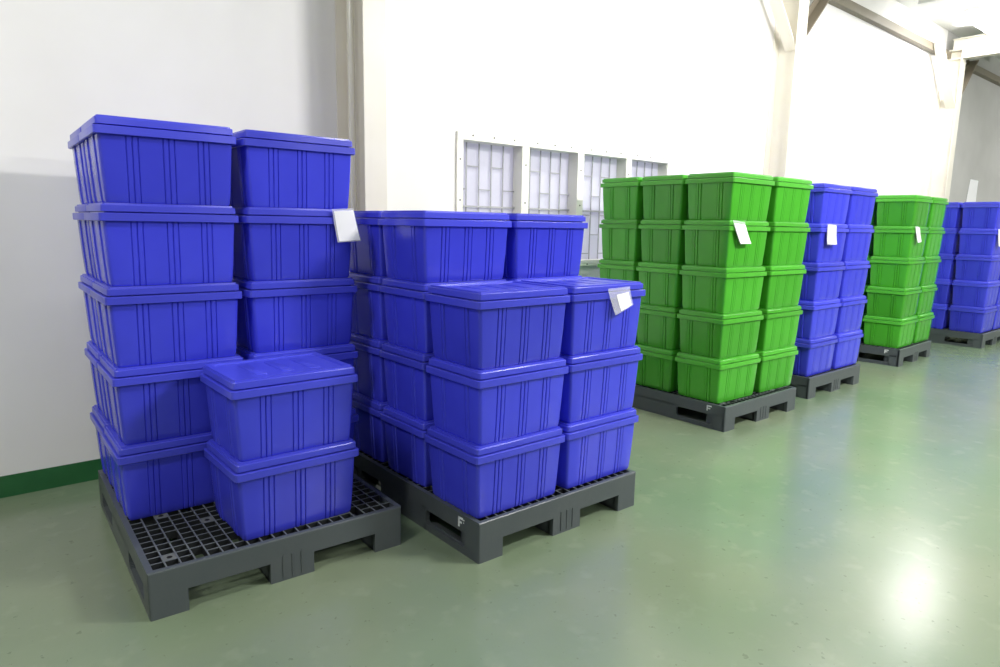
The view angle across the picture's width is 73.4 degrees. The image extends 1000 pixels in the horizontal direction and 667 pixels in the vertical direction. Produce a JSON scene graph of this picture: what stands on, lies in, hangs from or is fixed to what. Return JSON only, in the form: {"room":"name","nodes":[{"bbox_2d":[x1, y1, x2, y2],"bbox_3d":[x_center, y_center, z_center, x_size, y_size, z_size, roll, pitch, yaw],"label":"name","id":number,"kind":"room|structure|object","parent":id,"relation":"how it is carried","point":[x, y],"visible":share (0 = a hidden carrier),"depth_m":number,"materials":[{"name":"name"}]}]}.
{"room":"warehouse","nodes":[
{"label":"warehouse","id":0,"kind":"room"},
{"bbox_2d":[0,337,999,666],"bbox_3d":[9.136,1.155,3.278,28.400,0.200,15.387,-7,12,-39],"label":"floor","id":1,"kind":"structure","parent":0,"point":[856,525],"depth_m":2.71,"materials":[{"name":"green concrete"}]},
{"bbox_2d":[98,470,400,621],"bbox_3d":[-1.201,0.799,3.121,1.000,0.179,1.228,-6,12,-37],"label":"pallet","id":2,"kind":"object","parent":1,"relation":"on","point":[162,571],"visible":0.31,"depth_m":2.65,"materials":[{"name":"black plastic"}]},
{"bbox_2d":[90,405,113,486],"bbox_3d":[-1.681,0.508,3.298,0.515,0.318,0.395,-6,12,-38],"label":"storage box","id":3,"kind":"object","parent":2,"relation":"on","point":[100,422],"visible":0.09,"depth_m":3.12,"materials":[{"name":"blue plastic"}]},
{"bbox_2d":[84,340,109,420],"bbox_3d":[-1.674,0.195,3.243,0.515,0.318,0.395,-6,12,-38],"label":"storage box","id":4,"kind":"object","parent":3,"relation":"on","point":[92,352],"visible":0.21,"depth_m":3.04,"materials":[{"name":"blue plastic"}]},
{"bbox_2d":[78,274,102,350],"bbox_3d":[-1.669,-0.120,3.189,0.515,0.318,0.395,-6,12,-38],"label":"storage box","id":5,"kind":"object","parent":4,"relation":"on","point":[85,285],"visible":0.13,"depth_m":3.00,"materials":[{"name":"blue plastic"}]},
{"bbox_2d":[72,204,97,278],"bbox_3d":[-1.666,-0.435,3.141,0.515,0.318,0.395,-6,12,-38],"label":"storage box","id":6,"kind":"object","parent":5,"relation":"on","point":[83,225],"visible":0.22,"depth_m":2.95,"materials":[{"name":"blue plastic"}]},
{"bbox_2d":[68,127,93,203],"bbox_3d":[-1.658,-0.750,3.092,0.515,0.318,0.395,-6,12,-38],"label":"storage box","id":7,"kind":"object","parent":6,"relation":"on","point":[78,147],"visible":0.16,"depth_m":2.89,"materials":[{"name":"blue plastic"}]},
{"bbox_2d":[102,425,214,519],"bbox_3d":[-1.433,0.565,2.977,0.515,0.318,0.395,-6,12,-38],"label":"storage box","id":8,"kind":"object","parent":2,"relation":"on","point":[152,478],"visible":0.48,"depth_m":2.79,"materials":[{"name":"blue plastic"}]},
{"bbox_2d":[97,354,242,444],"bbox_3d":[-1.422,0.251,2.926,0.515,0.318,0.395,-6,12,-38],"label":"storage box","id":9,"kind":"object","parent":8,"relation":"on","point":[153,402],"visible":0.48,"depth_m":2.74,"materials":[{"name":"blue plastic"}]},
{"bbox_2d":[90,280,241,367],"bbox_3d":[-1.423,-0.064,2.875,0.515,0.318,0.395,-6,12,-38],"label":"storage box","id":10,"kind":"object","parent":9,"relation":"on","point":[147,324],"visible":0.84,"depth_m":2.72,"materials":[{"name":"blue plastic"}]},
{"bbox_2d":[84,202,238,286],"bbox_3d":[-1.418,-0.379,2.825,0.515,0.318,0.395,-6,12,-38],"label":"storage box","id":11,"kind":"object","parent":10,"relation":"on","point":[134,244],"visible":1,"depth_m":2.67,"materials":[{"name":"blue plastic"}]},
{"bbox_2d":[79,114,235,205],"bbox_3d":[-1.408,-0.694,2.774,0.515,0.318,0.395,-6,12,-38],"label":"storage box","id":12,"kind":"object","parent":11,"relation":"on","point":[130,160],"visible":0.97,"depth_m":2.62,"materials":[{"name":"blue plastic"}]},
{"bbox_2d":[204,437,358,540],"bbox_3d":[-0.914,0.600,2.823,0.515,0.318,0.395,-7,12,-39],"label":"storage box","id":13,"kind":"object","parent":2,"relation":"on","point":[260,497],"visible":0.73,"depth_m":2.67,"materials":[{"name":"blue plastic"}]},
{"bbox_2d":[200,352,357,461],"bbox_3d":[-0.908,0.285,2.771,0.515,0.318,0.395,-7,12,-39],"label":"storage box","id":14,"kind":"object","parent":13,"relation":"on","point":[258,408],"visible":1,"depth_m":2.63,"materials":[{"name":"blue plastic"}]},
{"bbox_2d":[350,407,358,439],"bbox_3d":[-1.018,0.517,3.317,0.515,0.318,0.395,-6,12,-39],"label":"storage box","id":15,"kind":"object","parent":2,"relation":"on","point":[354,417],"visible":0.03,"depth_m":3.30,"materials":[{"name":"blue plastic"}]},
{"bbox_2d":[236,342,357,366],"bbox_3d":[-1.010,0.203,3.265,0.515,0.318,0.395,-6,12,-39],"label":"storage box","id":16,"kind":"object","parent":15,"relation":"on","point":[346,353],"visible":0.13,"depth_m":3.15,"materials":[{"name":"blue plastic"}]},
{"bbox_2d":[232,277,356,352],"bbox_3d":[-1.004,-0.112,3.216,0.515,0.318,0.395,-7,12,-39],"label":"storage box","id":17,"kind":"object","parent":16,"relation":"on","point":[276,315],"visible":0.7,"depth_m":3.06,"materials":[{"name":"blue plastic"}]},
{"bbox_2d":[232,207,355,280],"bbox_3d":[-0.999,-0.427,3.166,0.515,0.318,0.395,-6,12,-39],"label":"storage box","id":18,"kind":"object","parent":17,"relation":"on","point":[271,244],"visible":0.77,"depth_m":3.00,"materials":[{"name":"blue plastic"}]},
{"bbox_2d":[229,129,354,209],"bbox_3d":[-0.992,-0.742,3.114,0.515,0.318,0.395,-6,12,-39],"label":"storage box","id":19,"kind":"object","parent":18,"relation":"on","point":[269,169],"visible":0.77,"depth_m":2.95,"materials":[{"name":"blue plastic"}]},
{"bbox_2d":[334,210,359,240],"bbox_3d":[-0.710,-0.502,3.114,0.138,0.157,0.017,-7,12,-39],"label":"paper tag","id":20,"kind":"object","parent":18,"relation":"attached to","point":[347,230],"visible":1,"depth_m":3.11,"materials":[{"name":"white paper"}]},
{"bbox_2d":[335,0,386,271],"bbox_3d":[-0.851,-1.371,4.124,1.609,4.152,0.366,-7,12,-39],"label":"steel column","id":21,"kind":"structure","parent":1,"relation":"on","point":[369,15],"depth_m":4.05,"materials":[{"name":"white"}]},
{"bbox_2d":[347,0,356,210],"bbox_3d":[-0.903,-1.341,4.095,0.040,4.100,0.040,-7,12,-39],"label":"conduit pipe","id":22,"kind":"object","parent":21,"relation":"attached to","point":[350,3],"visible":0.49,"depth_m":4.07,"materials":[{"name":"beige plastic"}]},
{"bbox_2d":[353,450,635,563],"bbox_3d":[-0.087,0.748,3.561,1.001,0.179,1.228,-6,12,-39],"label":"pallet","id":23,"kind":"object","parent":1,"relation":"on","point":[481,539],"visible":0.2,"depth_m":3.09,"materials":[{"name":"black plastic"}]},
{"bbox_2d":[352,391,387,461],"bbox_3d":[-0.536,0.465,3.697,0.515,0.318,0.395,-7,12,-39],"label":"storage box","id":24,"kind":"object","parent":23,"relation":"on","point":[369,431],"visible":0.24,"depth_m":3.49,"materials":[{"name":"blue plastic"}]},
{"bbox_2d":[350,332,387,401],"bbox_3d":[-0.533,0.150,3.646,0.515,0.318,0.395,-7,12,-39],"label":"storage box","id":25,"kind":"object","parent":24,"relation":"on","point":[369,368],"visible":0.27,"depth_m":3.43,"materials":[{"name":"blue plastic"}]},
{"bbox_2d":[348,272,387,339],"bbox_3d":[-0.524,-0.165,3.595,0.515,0.318,0.395,-7,12,-39],"label":"storage box","id":26,"kind":"object","parent":25,"relation":"on","point":[368,308],"visible":0.29,"depth_m":3.38,"materials":[{"name":"blue plastic"}]},
{"bbox_2d":[349,211,386,275],"bbox_3d":[-0.517,-0.480,3.546,0.515,0.318,0.395,-7,12,-39],"label":"storage box","id":27,"kind":"object","parent":26,"relation":"on","point":[367,255],"visible":0.24,"depth_m":3.33,"materials":[{"name":"blue plastic"}]},
{"bbox_2d":[380,405,433,486],"bbox_3d":[-0.281,0.520,3.384,0.515,0.318,0.395,-7,12,-39],"label":"storage box","id":28,"kind":"object","parent":23,"relation":"on","point":[408,453],"visible":0.38,"depth_m":3.20,"materials":[{"name":"blue plastic"}]},
{"bbox_2d":[380,342,433,420],"bbox_3d":[-0.276,0.205,3.333,0.515,0.318,0.395,-7,12,-39],"label":"storage box","id":29,"kind":"object","parent":28,"relation":"on","point":[408,383],"visible":0.38,"depth_m":3.14,"materials":[{"name":"blue plastic"}]},
{"bbox_2d":[380,278,505,352],"bbox_3d":[-0.266,-0.109,3.281,0.515,0.318,0.395,-7,12,-39],"label":"storage box","id":30,"kind":"object","parent":29,"relation":"on","point":[407,311],"visible":0.41,"depth_m":3.10,"materials":[{"name":"blue plastic"}]},
{"bbox_2d":[378,210,511,282],"bbox_3d":[-0.263,-0.424,3.228,0.515,0.318,0.395,-7,12,-39],"label":"storage box","id":31,"kind":"object","parent":30,"relation":"on","point":[423,246],"visible":1,"depth_m":3.07,"materials":[{"name":"blue plastic"}]},
{"bbox_2d":[425,425,564,517],"bbox_3d":[-0.024,0.578,3.055,0.515,0.318,0.395,-7,12,-39],"label":"storage box","id":32,"kind":"object","parent":23,"relation":"on","point":[482,481],"visible":0.76,"depth_m":2.90,"materials":[{"name":"blue plastic"}]},
{"bbox_2d":[426,356,568,445],"bbox_3d":[-0.013,0.264,3.005,0.515,0.318,0.395,-7,12,-39],"label":"storage box","id":33,"kind":"object","parent":32,"relation":"on","point":[487,406],"visible":0.75,"depth_m":2.85,"materials":[{"name":"blue plastic"}]},
{"bbox_2d":[425,281,569,369],"bbox_3d":[-0.010,-0.051,2.954,0.515,0.318,0.395,-7,12,-39],"label":"storage box","id":34,"kind":"object","parent":33,"relation":"on","point":[478,325],"visible":1,"depth_m":2.81,"materials":[{"name":"blue plastic"}]},
{"bbox_2d":[556,408,638,488],"bbox_3d":[0.380,0.531,3.391,0.515,0.318,0.395,-7,12,-39],"label":"storage box","id":35,"kind":"object","parent":23,"relation":"on","point":[594,448],"visible":0.48,"depth_m":3.22,"materials":[{"name":"blue plastic"}]},
{"bbox_2d":[559,345,642,422],"bbox_3d":[0.390,0.216,3.341,0.515,0.318,0.395,-7,12,-39],"label":"storage box","id":36,"kind":"object","parent":35,"relation":"on","point":[595,384],"visible":0.49,"depth_m":3.17,"materials":[{"name":"blue plastic"}]},
{"bbox_2d":[521,277,645,355],"bbox_3d":[0.393,-0.098,3.287,0.515,0.318,0.395,-7,12,-39],"label":"storage box","id":37,"kind":"object","parent":36,"relation":"on","point":[594,320],"visible":0.68,"depth_m":3.13,"materials":[{"name":"blue plastic"}]},
{"bbox_3d":[0.132,0.474,3.715,0.515,0.318,0.395,-7,12,-39],"label":"storage box","id":38,"kind":"object","parent":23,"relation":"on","visible":0},
{"bbox_3d":[0.135,0.159,3.662,0.515,0.318,0.395,-7,12,-39],"label":"storage box","id":39,"kind":"object","parent":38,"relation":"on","visible":0},
{"bbox_2d":[502,275,581,280],"bbox_3d":[0.143,-0.155,3.611,0.515,0.318,0.395,-7,12,-39],"label":"storage box","id":40,"kind":"object","parent":39,"relation":"on","point":[507,279],"visible":0.05,"depth_m":3.39,"materials":[{"name":"blue plastic"}]},
{"bbox_2d":[503,213,587,278],"bbox_3d":[0.147,-0.470,3.559,0.515,0.318,0.395,-7,12,-39],"label":"storage box","id":41,"kind":"object","parent":40,"relation":"on","point":[537,245],"visible":0.72,"depth_m":3.39,"materials":[{"name":"blue plastic"}]},
{"bbox_2d":[632,384,795,431],"bbox_3d":[1.554,0.473,5.432,1.001,0.179,1.228,-7,12,-39],"label":"pallet","id":42,"kind":"object","parent":1,"relation":"on","point":[755,407],"visible":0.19,"depth_m":4.97,"materials":[{"name":"black plastic"}]},
{"bbox_2d":[635,343,680,391],"bbox_3d":[1.348,0.241,5.283,0.515,0.318,0.395,-6,12,-38],"label":"storage box","id":43,"kind":"object","parent":42,"relation":"on","point":[657,369],"visible":0.43,"depth_m":5.09,"materials":[{"name":"green plastic"}]},
{"bbox_2d":[637,303,682,349],"bbox_3d":[1.355,-0.073,5.228,0.515,0.318,0.395,-6,12,-38],"label":"storage box","id":44,"kind":"object","parent":43,"relation":"on","point":[658,326],"visible":0.48,"depth_m":5.04,"materials":[{"name":"green plastic"}]},
{"bbox_2d":[636,262,685,307],"bbox_3d":[1.362,-0.388,5.176,0.515,0.318,0.395,-6,12,-38],"label":"storage box","id":45,"kind":"object","parent":44,"relation":"on","point":[662,282],"visible":0.48,"depth_m":4.99,"materials":[{"name":"green plastic"}]},
{"bbox_2d":[639,220,685,263],"bbox_3d":[1.370,-0.703,5.127,0.515,0.318,0.395,-6,12,-38],"label":"storage box","id":46,"kind":"object","parent":45,"relation":"on","point":[662,241],"visible":0.6,"depth_m":4.95,"materials":[{"name":"green plastic"}]},
{"bbox_2d":[640,175,688,219],"bbox_3d":[1.374,-1.019,5.080,0.515,0.318,0.395,-6,12,-38],"label":"storage box","id":47,"kind":"object","parent":46,"relation":"on","point":[665,197],"visible":0.62,"depth_m":4.90,"materials":[{"name":"green plastic"}]},
{"bbox_2d":[675,352,760,403],"bbox_3d":[1.605,0.296,4.969,0.515,0.318,0.395,-6,12,-38],"label":"storage box","id":48,"kind":"object","parent":42,"relation":"on","point":[708,379],"visible":0.8,"depth_m":4.82,"materials":[{"name":"green plastic"}]},
{"bbox_2d":[677,309,763,358],"bbox_3d":[1.609,-0.019,4.921,0.515,0.318,0.395,-6,12,-38],"label":"storage box","id":49,"kind":"object","parent":48,"relation":"on","point":[707,334],"visible":0.79,"depth_m":4.77,"materials":[{"name":"green plastic"}]},
{"bbox_2d":[679,265,766,313],"bbox_3d":[1.612,-0.333,4.867,0.515,0.318,0.395,-6,12,-38],"label":"storage box","id":50,"kind":"object","parent":49,"relation":"on","point":[721,290],"visible":0.95,"depth_m":4.71,"materials":[{"name":"green plastic"}]},
{"bbox_2d":[682,220,769,267],"bbox_3d":[1.617,-0.648,4.816,0.515,0.318,0.395,-6,12,-38],"label":"storage box","id":51,"kind":"object","parent":50,"relation":"on","point":[711,243],"visible":0.97,"depth_m":4.67,"materials":[{"name":"green plastic"}]},
{"bbox_2d":[685,172,774,220],"bbox_3d":[1.626,-0.963,4.764,0.515,0.318,0.395,-6,12,-38],"label":"storage box","id":52,"kind":"object","parent":51,"relation":"on","point":[737,196],"visible":0.98,"depth_m":4.61,"materials":[{"name":"green plastic"}]},
{"bbox_2d":[753,345,797,391],"bbox_3d":[2.037,0.248,5.314,0.515,0.318,0.395,-6,12,-38],"label":"storage box","id":53,"kind":"object","parent":42,"relation":"on","point":[775,367],"visible":0.4,"depth_m":5.14,"materials":[{"name":"green plastic"}]},
{"bbox_2d":[756,305,802,350],"bbox_3d":[2.049,-0.066,5.262,0.515,0.318,0.395,-6,12,-38],"label":"storage box","id":54,"kind":"object","parent":53,"relation":"on","point":[778,329],"visible":0.38,"depth_m":5.08,"materials":[{"name":"green plastic"}]},
{"bbox_2d":[759,264,806,308],"bbox_3d":[2.054,-0.381,5.211,0.515,0.318,0.395,-6,12,-38],"label":"storage box","id":55,"kind":"object","parent":54,"relation":"on","point":[782,284],"visible":0.52,"depth_m":5.03,"materials":[{"name":"green plastic"}]},
{"bbox_2d":[762,222,810,265],"bbox_3d":[2.061,-0.696,5.159,0.515,0.318,0.395,-6,12,-38],"label":"storage box","id":56,"kind":"object","parent":55,"relation":"on","point":[785,244],"visible":0.48,"depth_m":4.97,"materials":[{"name":"green plastic"}]},
{"bbox_2d":[766,177,813,222],"bbox_3d":[2.063,-1.011,5.111,0.515,0.318,0.395,-6,12,-38],"label":"storage box","id":57,"kind":"object","parent":56,"relation":"on","point":[789,197],"visible":0.55,"depth_m":4.93,"materials":[{"name":"green plastic"}]},
{"bbox_3d":[1.100,0.185,5.596,0.515,0.318,0.395,-6,12,-38],"label":"storage box","id":58,"kind":"object","parent":42,"relation":"on","visible":0},
{"bbox_3d":[1.105,-0.129,5.539,0.515,0.318,0.395,-6,12,-38],"label":"storage box","id":59,"kind":"object","parent":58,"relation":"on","visible":0},
{"bbox_2d":[597,259,641,281],"bbox_3d":[1.110,-0.445,5.495,0.515,0.318,0.395,-6,12,-38],"label":"storage box","id":60,"kind":"object","parent":59,"relation":"on","point":[609,269],"visible":0.3,"depth_m":5.30,"materials":[{"name":"green plastic"}]},
{"bbox_2d":[599,219,642,260],"bbox_3d":[1.117,-0.759,5.441,0.515,0.318,0.395,-6,12,-38],"label":"storage box","id":61,"kind":"object","parent":60,"relation":"on","point":[621,239],"visible":0.66,"depth_m":5.26,"materials":[{"name":"green plastic"}]},
{"bbox_2d":[600,177,643,219],"bbox_3d":[1.120,-1.074,5.391,0.515,0.318,0.395,-6,12,-38],"label":"storage box","id":62,"kind":"object","parent":61,"relation":"on","point":[622,197],"visible":0.59,"depth_m":5.21,"materials":[{"name":"green plastic"}]},
{"bbox_2d":[763,0,829,177],"bbox_3d":[3.099,-1.838,7.433,1.609,4.152,0.271,-7,12,-39],"label":"steel column","id":63,"kind":"structure","parent":1,"relation":"on","point":[794,19],"depth_m":7.29,"materials":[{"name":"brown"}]},
{"bbox_2d":[791,363,859,398],"bbox_3d":[2.572,0.336,6.386,1.000,0.179,1.228,-7,12,-40],"label":"pallet","id":64,"kind":"object","parent":1,"relation":"on","point":[830,380],"visible":0.12,"depth_m":5.84,"materials":[{"name":"black plastic"}]},
{"bbox_2d":[792,334,837,376],"bbox_3d":[2.645,0.165,5.891,0.515,0.318,0.395,-7,12,-40],"label":"storage box","id":65,"kind":"object","parent":64,"relation":"on","point":[814,356],"visible":0.54,"depth_m":5.68,"materials":[{"name":"blue plastic"}]},
{"bbox_2d":[796,298,841,338],"bbox_3d":[2.651,-0.149,5.841,0.515,0.318,0.395,-7,12,-40],"label":"storage box","id":66,"kind":"object","parent":65,"relation":"on","point":[818,319],"visible":0.51,"depth_m":5.63,"materials":[{"name":"blue plastic"}]},
{"bbox_2d":[799,262,845,300],"bbox_3d":[2.659,-0.464,5.788,0.515,0.318,0.395,-7,12,-40],"label":"storage box","id":67,"kind":"object","parent":66,"relation":"on","point":[821,281],"visible":0.47,"depth_m":5.58,"materials":[{"name":"blue plastic"}]},
{"bbox_2d":[803,223,848,262],"bbox_3d":[2.663,-0.779,5.739,0.515,0.318,0.395,-7,12,-39],"label":"storage box","id":68,"kind":"object","parent":67,"relation":"on","point":[817,248],"visible":0.48,"depth_m":5.53,"materials":[{"name":"blue plastic"}]},
{"bbox_2d":[805,183,852,223],"bbox_3d":[2.668,-1.094,5.688,0.515,0.318,0.395,-7,12,-40],"label":"storage box","id":69,"kind":"object","parent":68,"relation":"on","point":[828,203],"visible":0.55,"depth_m":5.48,"materials":[{"name":"blue plastic"}]},
{"bbox_2d":[831,329,863,368],"bbox_3d":[3.052,0.118,6.227,0.515,0.318,0.395,-7,12,-40],"label":"storage box","id":70,"kind":"object","parent":64,"relation":"on","point":[846,350],"visible":0.34,"depth_m":6.06,"materials":[{"name":"blue plastic"}]},
{"bbox_2d":[834,295,866,333],"bbox_3d":[3.059,-0.196,6.175,0.515,0.318,0.395,-7,12,-40],"label":"storage box","id":71,"kind":"object","parent":70,"relation":"on","point":[850,313],"visible":0.38,"depth_m":6.00,"materials":[{"name":"blue plastic"}]},
{"bbox_2d":[838,260,870,297],"bbox_3d":[3.064,-0.512,6.128,0.515,0.318,0.395,-7,12,-40],"label":"storage box","id":72,"kind":"object","parent":71,"relation":"on","point":[853,281],"visible":0.41,"depth_m":5.96,"materials":[{"name":"blue plastic"}]},
{"bbox_2d":[841,224,874,260],"bbox_3d":[3.067,-0.826,6.074,0.515,0.318,0.395,-7,12,-40],"label":"storage box","id":73,"kind":"object","parent":72,"relation":"on","point":[858,238],"visible":0.41,"depth_m":5.91,"materials":[{"name":"blue plastic"}]},
{"bbox_2d":[845,186,877,224],"bbox_3d":[3.073,-1.141,6.024,0.515,0.318,0.395,-7,12,-39],"label":"storage box","id":74,"kind":"object","parent":73,"relation":"on","point":[862,200],"visible":0.43,"depth_m":5.86,"materials":[{"name":"blue plastic"}]},
{"bbox_2d":[857,340,930,366],"bbox_3d":[4.145,0.136,7.795,1.001,0.179,1.228,-7,12,-41],"label":"pallet","id":75,"kind":"object","parent":1,"relation":"on","point":[895,357],"visible":0.19,"depth_m":7.22,"materials":[{"name":"black plastic"}]},
{"bbox_2d":[863,315,918,347],"bbox_3d":[4.264,-0.042,7.345,0.515,0.318,0.395,-7,12,-41],"label":"storage box","id":76,"kind":"object","parent":75,"relation":"on","point":[878,330],"visible":0.89,"depth_m":7.19,"materials":[{"name":"green plastic"}]},
{"bbox_2d":[866,286,921,318],"bbox_3d":[4.271,-0.357,7.295,0.515,0.318,0.395,-7,12,-41],"label":"storage box","id":77,"kind":"object","parent":76,"relation":"on","point":[891,302],"visible":0.88,"depth_m":7.14,"materials":[{"name":"green plastic"}]},
{"bbox_2d":[869,256,925,287],"bbox_3d":[4.276,-0.671,7.240,0.515,0.318,0.395,-7,12,-41],"label":"storage box","id":78,"kind":"object","parent":77,"relation":"on","point":[895,272],"visible":0.86,"depth_m":7.08,"materials":[{"name":"green plastic"}]},
{"bbox_2d":[873,226,928,257],"bbox_3d":[4.282,-0.986,7.188,0.515,0.318,0.395,-7,12,-41],"label":"storage box","id":79,"kind":"object","parent":78,"relation":"on","point":[889,241],"visible":0.97,"depth_m":7.03,"materials":[{"name":"green plastic"}]},
{"bbox_2d":[876,195,932,226],"bbox_3d":[4.290,-1.300,7.138,0.515,0.318,0.395,-7,12,-41],"label":"storage box","id":80,"kind":"object","parent":79,"relation":"on","point":[892,210],"visible":0.98,"depth_m":6.98,"materials":[{"name":"green plastic"}]},
{"bbox_2d":[912,312,934,342],"bbox_3d":[4.665,-0.091,7.693,0.515,0.318,0.395,-7,12,-41],"label":"storage box","id":81,"kind":"object","parent":75,"relation":"on","point":[923,326],"visible":0.27,"depth_m":7.53,"materials":[{"name":"green plastic"}]},
{"bbox_2d":[916,284,937,314],"bbox_3d":[4.665,-0.406,7.640,0.515,0.318,0.395,-7,12,-41],"label":"storage box","id":82,"kind":"object","parent":81,"relation":"on","point":[926,298],"visible":0.26,"depth_m":7.48,"materials":[{"name":"green plastic"}]},
{"bbox_2d":[919,256,940,285],"bbox_3d":[4.675,-0.720,7.590,0.515,0.318,0.395,-7,12,-41],"label":"storage box","id":83,"kind":"object","parent":82,"relation":"on","point":[930,268],"visible":0.34,"depth_m":7.42,"materials":[{"name":"green plastic"}]},
{"bbox_2d":[922,227,944,256],"bbox_3d":[4.683,-1.035,7.537,0.515,0.318,0.395,-7,12,-41],"label":"storage box","id":84,"kind":"object","parent":83,"relation":"on","point":[935,235],"visible":0.38,"depth_m":7.37,"materials":[{"name":"green plastic"}]},
{"bbox_2d":[926,197,948,226],"bbox_3d":[4.688,-1.349,7.484,0.515,0.318,0.395,-7,12,-41],"label":"storage box","id":85,"kind":"object","parent":84,"relation":"on","point":[938,207],"visible":0.41,"depth_m":7.31,"materials":[{"name":"green plastic"}]},
{"bbox_2d":[926,41,978,201],"bbox_3d":[6.923,-2.280,10.577,1.609,4.152,0.271,-7,12,-39],"label":"steel column","id":86,"kind":"structure","parent":1,"relation":"on","point":[955,75],"depth_m":10.41,"materials":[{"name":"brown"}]},
{"bbox_2d":[928,328,999,348],"bbox_3d":[5.899,-0.028,8.993,1.000,0.179,1.228,-7,12,-39],"label":"pallet","id":87,"kind":"object","parent":1,"relation":"on","point":[975,340],"visible":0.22,"depth_m":8.45,"materials":[{"name":"black plastic"}]},
{"bbox_2d":[949,305,997,332],"bbox_3d":[5.990,-0.201,8.514,0.515,0.318,0.395,-7,12,-39],"label":"storage box","id":88,"kind":"object","parent":87,"relation":"on","point":[962,318],"visible":0.85,"depth_m":8.36,"materials":[{"name":"blue plastic"}]},
{"bbox_2d":[952,280,999,307],"bbox_3d":[5.995,-0.515,8.463,0.515,0.318,0.395,-7,12,-39],"label":"storage box","id":89,"kind":"object","parent":88,"relation":"on","point":[982,294],"visible":0.83,"depth_m":8.31,"materials":[{"name":"blue plastic"}]},
{"bbox_2d":[955,254,999,281],"bbox_3d":[6.002,-0.830,8.415,0.515,0.318,0.395,-7,12,-39],"label":"storage box","id":90,"kind":"object","parent":89,"relation":"on","point":[986,268],"visible":0.9,"depth_m":8.26,"materials":[{"name":"blue plastic"}]},
{"bbox_2d":[958,228,999,254],"bbox_3d":[6.010,-1.145,8.360,0.515,0.318,0.395,-7,12,-39],"label":"storage box","id":91,"kind":"object","parent":90,"relation":"on","point":[973,241],"visible":0.99,"depth_m":8.20,"materials":[{"name":"blue plastic"}]},
{"bbox_2d":[962,202,999,228],"bbox_3d":[6.014,-1.460,8.311,0.515,0.318,0.395,-7,12,-39],"label":"storage box","id":92,"kind":"object","parent":91,"relation":"on","point":[978,215],"visible":0.96,"depth_m":8.15,"materials":[{"name":"blue plastic"}]},
{"bbox_2d":[0,0,999,476],"bbox_3d":[4.314,-2.174,8.675,28.000,4.460,0.150,-7,12,-39],"label":"wall","id":93,"kind":"structure","parent":0,"point":[687,82],"depth_m":4.67,"materials":[{"name":"paint"}]},
{"bbox_2d":[0,459,101,497],"bbox_3d":[4.324,-0.018,8.966,28.000,0.112,0.004,-7,12,-39],"label":"baseboard","id":94,"kind":"structure","parent":93,"relation":"attached to","point":[58,476],"depth_m":3.48,"materials":[{"name":"green paint"}]},
{"bbox_2d":[455,131,671,265],"bbox_3d":[0.613,-1.076,5.719,2.520,1.000,0.141,-7,12,-39],"label":"window","id":95,"kind":"structure","parent":93,"relation":"in","point":[489,178],"depth_m":5.51,"materials":[{"name":"white paint"}]},
{"bbox_2d":[463,142,514,212],"bbox_3d":[-0.119,-0.997,5.166,0.594,0.891,0.022,-7,12,-39],"label":"grille","id":96,"kind":"object","parent":95,"relation":"attached to","point":[488,170],"depth_m":5.17,"materials":[{"name":"grey paint"}]},
{"bbox_2d":[528,149,568,214],"bbox_3d":[0.367,-1.054,5.566,0.569,0.891,0.022,-7,12,-39],"label":"grille","id":97,"kind":"object","parent":95,"relation":"attached to","point":[548,171],"depth_m":5.58,"materials":[{"name":"white metal"}]},
{"bbox_2d":[581,156,610,258],"bbox_3d":[0.844,-1.109,5.959,0.569,0.891,0.022,-7,12,-39],"label":"grille","id":98,"kind":"object","parent":95,"relation":"attached to","point":[596,169],"depth_m":5.96,"materials":[{"name":"grey paint"}]},
{"bbox_2d":[828,0,999,85],"bbox_3d":[4.423,-3.984,8.289,28.000,0.100,0.084,-7,12,-39],"label":"trim","id":99,"kind":"structure","parent":93,"relation":"attached to","point":[848,6],"depth_m":8.94,"materials":[{"name":"brown metal"}]},
{"bbox_2d":[896,0,999,59],"bbox_3d":[9.204,-3.423,2.552,28.300,0.150,15.337,-7,12,-39],"label":"ceiling","id":100,"kind":"structure","parent":0,"point":[929,12],"depth_m":9.82,"materials":[{"name":"white paint"}]},
{"bbox_2d":[936,0,999,17],"bbox_3d":[7.786,-4.009,6.960,0.200,0.159,5.687,-7,12,-39],"label":"ceiling light","id":101,"kind":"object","parent":100,"relation":"attached to","point":[952,8],"depth_m":8.87,"materials":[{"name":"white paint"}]},
{"bbox_2d":[958,4,999,34],"bbox_3d":[6.521,-4.289,8.981,1.240,0.295,0.320,-7,12,-39],"label":"ceiling light","id":102,"kind":"object","parent":100,"relation":"attached to","point":[979,16],"visible":0.92,"depth_m":8.78,"materials":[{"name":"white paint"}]},
{"bbox_3d":[14.011,-0.122,-2.831,28.300,4.460,0.150,-7,12,-39],"label":"wall","id":103,"kind":"structure","parent":0,"visible":0},
{"bbox_2d":[950,33,999,60],"bbox_3d":[11.707,-3.322,4.613,0.150,0.300,14.937,-7,12,-39],"label":"trim","id":104,"kind":"structure","parent":103,"relation":"attached to","point":[982,45],"depth_m":10.02,"materials":[{"name":"beige paint"}]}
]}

